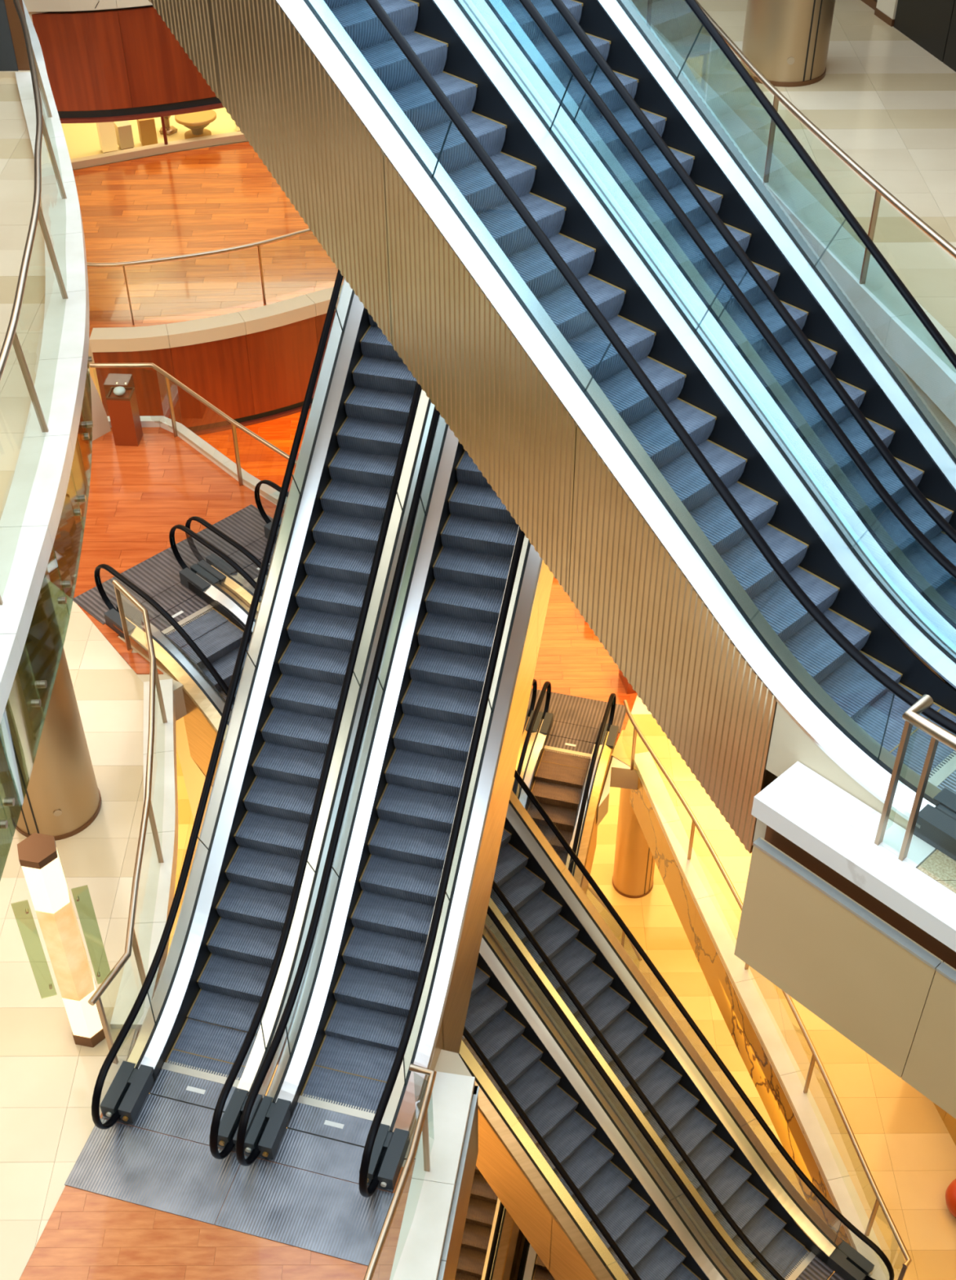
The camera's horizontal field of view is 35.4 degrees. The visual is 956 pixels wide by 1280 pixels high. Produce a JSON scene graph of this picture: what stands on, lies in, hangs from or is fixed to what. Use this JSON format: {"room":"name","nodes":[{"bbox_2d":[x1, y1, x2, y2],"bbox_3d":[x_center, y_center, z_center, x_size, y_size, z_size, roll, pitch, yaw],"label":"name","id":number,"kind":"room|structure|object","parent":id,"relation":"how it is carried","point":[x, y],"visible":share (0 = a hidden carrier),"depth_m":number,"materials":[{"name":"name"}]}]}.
{"room":"shopping mall","nodes":[
{"label":"shopping mall","id":0,"kind":"room"},
{"bbox_2d":[31,5,224,123],"bbox_3d":[-3.069,-9.858,24.709,8.218,1.710,0.963,-9,42,-10],"label":"wall","id":1,"kind":"structure","parent":0,"point":[122,64],"depth_m":23.91,"materials":[{"name":"red wood"}]},
{"bbox_2d":[23,0,152,12],"bbox_3d":[-3.045,-10.683,24.112,8.315,0.200,1.180,-9,42,-10],"label":"trim","id":2,"kind":"structure","parent":1,"relation":"attached to","point":[32,6],"depth_m":23.13,"materials":[{"name":"beige paint"}]},
{"bbox_2d":[92,311,336,435],"bbox_3d":[-3.050,-5.312,28.649,8.218,1.940,0.963,-9,42,-10],"label":"wall","id":3,"kind":"structure","parent":0,"point":[264,375],"depth_m":28.02,"materials":[{"name":"red wood"}]},
{"bbox_2d":[88,284,342,352],"bbox_3d":[-3.019,-6.224,28.021,8.345,0.260,1.239,-9,42,-10],"label":"trim","id":4,"kind":"structure","parent":3,"relation":"on","point":[306,306],"depth_m":27.28,"materials":[{"name":"beige paint"}]},
{"bbox_2d":[0,141,475,1279],"bbox_3d":[-6.474,0.009,21.158,15.052,0.551,48.000,0,41,0],"label":"floor","id":5,"kind":"structure","parent":0,"point":[218,197],"depth_m":19.48,"materials":[{"name":"orange wood"}]},
{"bbox_2d":[0,573,101,840],"bbox_3d":[-5.170,0.035,16.619,1.084,5.350,1.084,0,41,0],"label":"round column","id":6,"kind":"structure","parent":5,"relation":"on","point":[46,765],"depth_m":17.12,"materials":[{"name":"brown metal"}]},
{"bbox_2d":[17,832,105,1047],"bbox_3d":[-4.135,3.062,14.954,0.684,2.950,0.378,-27,47,-27],"label":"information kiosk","id":7,"kind":"object","parent":5,"relation":"on","point":[40,863],"visible":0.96,"depth_m":14.63,"materials":[{"name":"white glass"}]},
{"bbox_2d":[78,368,111,444],"bbox_3d":[-6.272,-4.150,23.934,0.180,2.100,0.500,28,48,28],"label":"panel","id":8,"kind":"object","parent":5,"relation":"on","point":[92,408],"visible":0.43,"depth_m":24.26,"materials":[{"name":"beige paint"}]},
{"bbox_2d":[106,382,142,446],"bbox_3d":[-5.704,-3.700,24.139,0.380,1.148,0.340,2,41,3],"label":"pedestal","id":9,"kind":"object","parent":5,"relation":"on","point":[123,410],"visible":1,"depth_m":24.08,"materials":[{"name":"brown paint"}]},
{"bbox_2d":[113,386,125,395],"bbox_3d":[-5.717,-3.967,23.907,0.200,0.125,0.200,0,41,0],"label":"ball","id":10,"kind":"object","parent":9,"relation":"on","point":[119,390],"visible":1,"depth_m":23.85,"materials":[{"name":"white plastic"}]},
{"bbox_2d":[88,579,167,1064],"bbox_3d":[-4.053,1.810,17.737,0.596,1.196,6.768,-6,41,-6],"label":"railing","id":11,"kind":"object","parent":5,"relation":"on","point":[131,942],"visible":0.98,"depth_m":16.93,"materials":[{"name":"silver metal"}]},
{"bbox_2d":[110,679,177,1031],"bbox_3d":[-3.905,2.412,18.046,0.545,0.280,5.471,-4,41,-4],"label":"trim","id":12,"kind":"structure","parent":5,"relation":"attached to","point":[156,890],"depth_m":17.58,"materials":[{"name":"white stone"}]},
{"bbox_2d":[61,107,248,169],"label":"window","id":13,"kind":"structure","parent":5,"relation":"on","point":[82,140],"depth_m":33.49,"materials":[{"name":"beige paint"}]},
{"bbox_2d":[96,121,118,153],"bbox_3d":[-8.168,-11.409,32.760,0.340,1.500,0.300,-16,43,-17],"label":"plinth","id":14,"kind":"object","parent":13,"relation":"on","point":[106,131],"visible":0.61,"depth_m":32.91,"materials":[{"name":"brown"}]},
{"bbox_2d":[114,120,134,150],"bbox_3d":[-7.827,-11.162,33.200,0.300,0.550,0.300,-18,44,-19],"label":"plinth","id":15,"kind":"object","parent":13,"relation":"on","point":[123,130],"visible":0.89,"depth_m":33.07,"materials":[{"name":"beige paint"}]},
{"bbox_2d":[137,117,157,146],"bbox_3d":[-7.347,-11.309,33.313,0.340,0.620,0.340,-14,43,-15],"label":"plinth","id":16,"kind":"object","parent":13,"relation":"on","point":[146,127],"visible":0.82,"depth_m":33.17,"materials":[{"name":"brown paint"}]},
{"bbox_2d":[159,115,177,135],"bbox_3d":[-6.999,-11.754,33.855,0.561,0.580,0.590,0,41,0],"label":"display stand","id":17,"kind":"object","parent":13,"relation":"on","point":[171,130],"visible":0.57,"depth_m":33.92,"materials":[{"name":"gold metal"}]},
{"bbox_2d":[164,116,169,128],"bbox_3d":[-7.019,-11.708,33.894,0.181,0.260,0.190,0,41,0],"label":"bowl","id":18,"kind":"object","parent":17,"relation":"on","point":[166,118],"depth_m":33.86,"materials":[{"name":"metal"}]},
{"bbox_2d":[174,109,216,138],"bbox_3d":[-6.298,-11.506,33.608,0.920,0.525,0.920,0,41,0],"label":"display table","id":19,"kind":"object","parent":13,"relation":"on","point":[196,122],"visible":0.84,"depth_m":33.41,"materials":[{"name":"brown paint"}]},
{"bbox_2d":[233,120,239,131],"bbox_3d":[-5.171,-12.207,33.667,0.700,1.500,0.300,-12,42,-13],"label":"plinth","id":20,"kind":"object","parent":13,"relation":"on","point":[237,129],"visible":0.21,"depth_m":33.93,"materials":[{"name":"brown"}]},
{"bbox_2d":[89,363,297,485],"bbox_3d":[-4.203,-3.206,23.525,4.676,1.196,0.683,27,48,28],"label":"railing","id":21,"kind":"object","parent":5,"relation":"on","point":[167,376],"visible":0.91,"depth_m":23.40,"materials":[{"name":"silver metal"}]},
{"bbox_2d":[106,415,287,510],"bbox_3d":[-4.243,-2.784,24.088,4.737,0.420,0.783,25,47,26],"label":"trim","id":22,"kind":"structure","parent":5,"relation":"attached to","point":[268,492],"depth_m":24.04,"materials":[{"name":"white stone"}]},
{"bbox_2d":[86,228,311,324],"bbox_3d":[-4.742,-6.734,27.583,7.041,1.256,0.804,-10,42,-11],"label":"railing","id":23,"kind":"object","parent":5,"relation":"on","point":[257,244],"visible":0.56,"depth_m":26.94,"materials":[{"name":"silver metal"}]},
{"bbox_2d":[64,269,439,1224],"bbox_3d":[-1.582,-0.762,17.311,1.567,8.024,12.902,10,42,12],"label":"escalator","id":24,"kind":"object","parent":5,"relation":"on","point":[195,1060],"visible":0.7,"depth_m":16.49,"materials":[{"name":"metal"}]},
{"bbox_2d":[214,405,553,1266],"bbox_3d":[-0.064,-0.385,17.089,1.567,8.313,12.902,10,42,12],"label":"escalator","id":25,"kind":"object","parent":5,"relation":"on","point":[388,984],"visible":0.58,"depth_m":16.09,"materials":[{"name":"metal"}]},
{"bbox_2d":[389,1071,475,1279],"bbox_3d":[-1.640,10.015,9.202,0.420,0.160,16.955,6,41,7],"label":"trim","id":26,"kind":"structure","parent":5,"relation":"attached to","point":[421,1239],"depth_m":14.54,"materials":[{"name":"white stone"}]},
{"bbox_2d":[363,1063,436,1279],"bbox_3d":[-0.940,5.836,13.063,0.267,1.174,4.240,8,42,9],"label":"railing","id":27,"kind":"object","parent":26,"relation":"on","point":[422,1124],"visible":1,"depth_m":13.58,"materials":[{"name":"silver metal"}]},
{"bbox_2d":[437,1085,479,1279],"bbox_3d":[-1.509,9.988,10.332,0.545,1.280,15.192,6,41,7],"label":"trim","id":28,"kind":"structure","parent":5,"relation":"attached to","point":[447,1271],"depth_m":15.13,"materials":[{"name":"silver metal"}]},
{"bbox_2d":[0,0,955,893],"bbox_3d":[-0.019,-4.483,17.288,28.000,0.569,48.000,0,41,0],"label":"floor","id":29,"kind":"structure","parent":0,"point":[886,101],"depth_m":18.80,"materials":[{"name":"beige tile"}]},
{"bbox_2d":[0,0,37,77],"bbox_3d":[-7.401,-9.880,19.068,2.520,5.340,0.340,0,41,0],"label":"pier","id":30,"kind":"object","parent":29,"relation":"on","point":[13,51],"visible":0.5,"depth_m":20.41,"materials":[{"name":"grey"}]},
{"bbox_2d":[0,0,89,722],"bbox_3d":[-4.512,0.594,11.093,2.306,0.220,32.025,-4,41,-5],"label":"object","id":31,"kind":"structure","parent":29,"relation":"attached to","point":[29,521],"depth_m":14.15,"materials":[{"name":"white stone"}]},
{"bbox_2d":[0,0,67,604],"bbox_3d":[-4.612,-3.620,15.029,0.790,1.198,13.550,-6,41,-7],"label":"railing","id":32,"kind":"object","parent":31,"relation":"on","point":[11,338],"visible":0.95,"depth_m":15.21,"materials":[{"name":"silver metal"}]},
{"bbox_2d":[0,355,93,828],"bbox_3d":[-4.536,-2.166,15.498,0.930,1.340,15.626,-6,41,-7],"label":"brackets","id":33,"kind":"object","parent":29,"relation":"hanging from","point":[8,802],"visible":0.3,"depth_m":13.96,"materials":[{"name":"silver metal"}]},
{"bbox_2d":[148,0,955,861],"bbox_3d":[-0.093,-3.563,11.520,1.567,8.014,12.902,-32,50,-32],"label":"escalator","id":34,"kind":"object","parent":29,"relation":"on","point":[733,602],"visible":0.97,"depth_m":11.26,"materials":[{"name":"metal"}]},
{"bbox_2d":[462,0,955,689],"bbox_3d":[1.039,-4.281,12.342,1.567,8.014,12.902,-32,50,-32],"label":"escalator","id":35,"kind":"object","parent":29,"relation":"on","point":[900,441],"visible":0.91,"depth_m":12.08,"materials":[{"name":"metal"}]},
{"bbox_2d":[740,0,835,87],"bbox_3d":[4.209,-9.912,19.042,1.184,5.350,1.185,0,41,0],"label":"round column","id":36,"kind":"structure","parent":29,"relation":"on","point":[787,41],"depth_m":20.07,"materials":[{"name":"brown metal"}]},
{"bbox_2d":[633,7,955,426],"bbox_3d":[3.410,-5.886,18.653,0.748,0.380,16.202,-10,42,-11],"label":"trim","id":37,"kind":"structure","parent":29,"relation":"attached to","point":[878,303],"depth_m":16.26,"materials":[{"name":"clear glass"}]},
{"bbox_2d":[646,0,955,284],"bbox_3d":[3.486,-5.944,17.669,0.272,1.196,14.299,-9,42,-10],"label":"railing","id":38,"kind":"object","parent":29,"relation":"on","point":[880,190],"visible":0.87,"depth_m":15.94,"materials":[{"name":"silver metal"}]},
{"bbox_2d":[733,825,955,1119],"bbox_3d":[5.546,4.119,8.291,0.360,1.460,10.041,-32,50,-32],"label":"wall","id":39,"kind":"structure","parent":29,"relation":"attached to","point":[871,974],"depth_m":10.42,"materials":[{"name":"brown metal"}]},
{"bbox_2d":[751,760,955,951],"bbox_3d":[5.564,3.392,7.878,0.498,0.180,9.993,-32,50,-32],"label":"ledge","id":40,"kind":"structure","parent":29,"relation":"attached to","point":[833,826],"depth_m":10.11,"materials":[{"name":"white stone"}]},
{"bbox_2d":[874,694,955,861],"bbox_3d":[5.339,2.697,7.633,0.243,1.232,7.723,-31,50,-31],"label":"railing","id":41,"kind":"object","parent":40,"relation":"on","point":[912,717],"visible":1,"depth_m":9.46,"materials":[{"name":"silver metal"}]},
{"bbox_2d":[860,0,877,10],"bbox_3d":[5.645,-12.539,22.073,0.140,5.340,3.400,-10,42,-11],"label":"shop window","id":42,"kind":"structure","parent":29,"relation":"on","point":[872,3],"depth_m":22.71,"materials":[{"name":"black"}]},
{"bbox_2d":[874,0,897,26],"bbox_3d":[6.272,-11.284,20.622,0.540,5.340,0.550,-10,42,-11],"label":"square pillar","id":43,"kind":"structure","parent":29,"relation":"on","point":[885,10],"depth_m":22.17,"materials":[{"name":"beige paint"}]},
{"bbox_2d":[884,351,955,447],"bbox_3d":[3.314,-5.479,18.947,0.380,0.580,16.132,-10,42,-11],"label":"trim","id":44,"kind":"structure","parent":29,"relation":"attached to","point":[942,420],"depth_m":15.03,"materials":[{"name":"beige paint"}]},
{"bbox_2d":[893,0,955,71],"bbox_3d":[6.986,-9.183,18.196,0.200,5.340,5.980,-10,42,-11],"label":"shopfront","id":45,"kind":"object","parent":29,"relation":"on","point":[931,24],"visible":1,"depth_m":21.12,"materials":[{"name":"black"}]},
{"bbox_2d":[175,716,834,1278],"bbox_3d":[0.040,9.504,29.411,28.000,0.551,48.000,0,41,0],"label":"floor","id":46,"kind":"structure","parent":0,"point":[653,920],"depth_m":32.15,"materials":[{"name":"beige tile"}]},
{"bbox_2d":[511,679,546,790],"bbox_3d":[-1.169,7.385,26.819,1.614,7.950,13.351,10,42,12],"label":"escalator","id":47,"kind":"object","parent":46,"relation":"on","point":[535,693],"visible":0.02,"depth_m":28.80,"materials":[{"name":"brown"}]},
{"bbox_2d":[454,681,626,1279],"bbox_3d":[0.394,7.660,26.494,1.614,7.950,13.351,10,42,12],"label":"escalator","id":48,"kind":"object","parent":46,"relation":"on","point":[566,757],"visible":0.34,"depth_m":27.57,"materials":[{"name":"brown metal"}]},
{"bbox_2d":[587,884,642,960],"bbox_3d":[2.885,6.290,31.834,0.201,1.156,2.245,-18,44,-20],"label":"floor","id":49,"kind":"structure","parent":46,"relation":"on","point":[589,888],"depth_m":31.61,"materials":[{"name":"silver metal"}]},
{"bbox_2d":[612,787,655,897],"bbox_3d":[3.464,3.359,31.866,0.924,5.500,0.924,0,41,0],"label":"round column","id":50,"kind":"structure","parent":46,"relation":"on","point":[634,862],"depth_m":32.57,"materials":[{"name":"brown metal"}]},
{"bbox_2d":[509,1228,522,1279],"bbox_3d":[0.059,14.197,33.478,28.000,0.530,48.000,0,41,0],"label":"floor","id":51,"kind":"structure","parent":0,"point":[520,1233],"depth_m":33.56,"materials":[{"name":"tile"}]},
{"bbox_2d":[512,1233,555,1279],"bbox_3d":[0.877,14.762,27.650,1.640,8.044,13.327,10,42,12],"label":"escalator","id":52,"kind":"object","parent":51,"relation":"on","point":[529,1266],"visible":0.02,"depth_m":28.25,"materials":[{"name":"brown"}]},
{"bbox_2d":[87,366,955,1279],"bbox_3d":[0.021,4.932,25.448,28.000,0.551,48.000,0,41,0],"label":"floor","id":53,"kind":"structure","parent":0,"point":[908,1151],"depth_m":23.64,"materials":[{"name":"beige tile"}]},
{"bbox_2d":[71,524,757,1279],"bbox_3d":[-0.466,4.673,20.426,1.624,8.593,13.432,-33,51,-32],"label":"escalator","id":54,"kind":"object","parent":53,"relation":"on","point":[553,1150],"visible":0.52,"depth_m":20.22,"materials":[{"name":"metal"}]},
{"bbox_2d":[164,480,894,1279],"bbox_3d":[0.687,3.916,21.294,1.624,8.593,13.432,-33,51,-32],"label":"escalator","id":55,"kind":"object","parent":53,"relation":"on","point":[604,995],"visible":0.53,"depth_m":21.01,"materials":[{"name":"metal"}]},
{"bbox_2d":[618,669,636,693],"bbox_3d":[3.163,0.630,29.565,0.640,0.540,0.640,-8,41,-9],"label":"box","id":56,"kind":"object","parent":53,"relation":"on","point":[628,688],"visible":0.07,"depth_m":29.47,"materials":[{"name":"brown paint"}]},
{"bbox_2d":[629,776,851,1246],"bbox_3d":[4.268,6.188,24.560,0.166,1.130,11.012,-9,42,-10],"label":"trim","id":57,"kind":"structure","parent":53,"relation":"attached to","point":[771,1092],"depth_m":24.63,"materials":[{"name":"orange glass"}]},
{"bbox_2d":[634,751,889,1279],"bbox_3d":[4.371,5.682,24.135,0.456,0.150,11.038,-9,42,-10],"label":"trim","id":58,"kind":"structure","parent":53,"relation":"on","point":[842,1190],"depth_m":23.60,"materials":[{"name":"white stone"}]},
{"bbox_2d":[622,699,911,1279],"bbox_3d":[4.258,5.051,24.019,0.329,1.156,11.174,-10,42,-11],"label":"railing","id":59,"kind":"object","parent":58,"relation":"on","point":[879,1201],"visible":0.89,"depth_m":22.24,"materials":[{"name":"silver metal"}]},
{"bbox_2d":[945,1178,955,1217],"bbox_3d":[6.914,7.915,21.178,0.620,0.492,0.620,0,41,0],"label":"round stool","id":60,"kind":"object","parent":53,"relation":"on","point":[950,1193],"visible":1,"depth_m":21.09,"materials":[{"name":"red leather"}]},
{"bbox_2d":[933,1102,955,1145],"bbox_3d":[7.207,6.034,20.745,0.300,3.900,3.232,-9,42,-10],"label":"wall","id":61,"kind":"structure","parent":0,"point":[949,1122],"depth_m":22.20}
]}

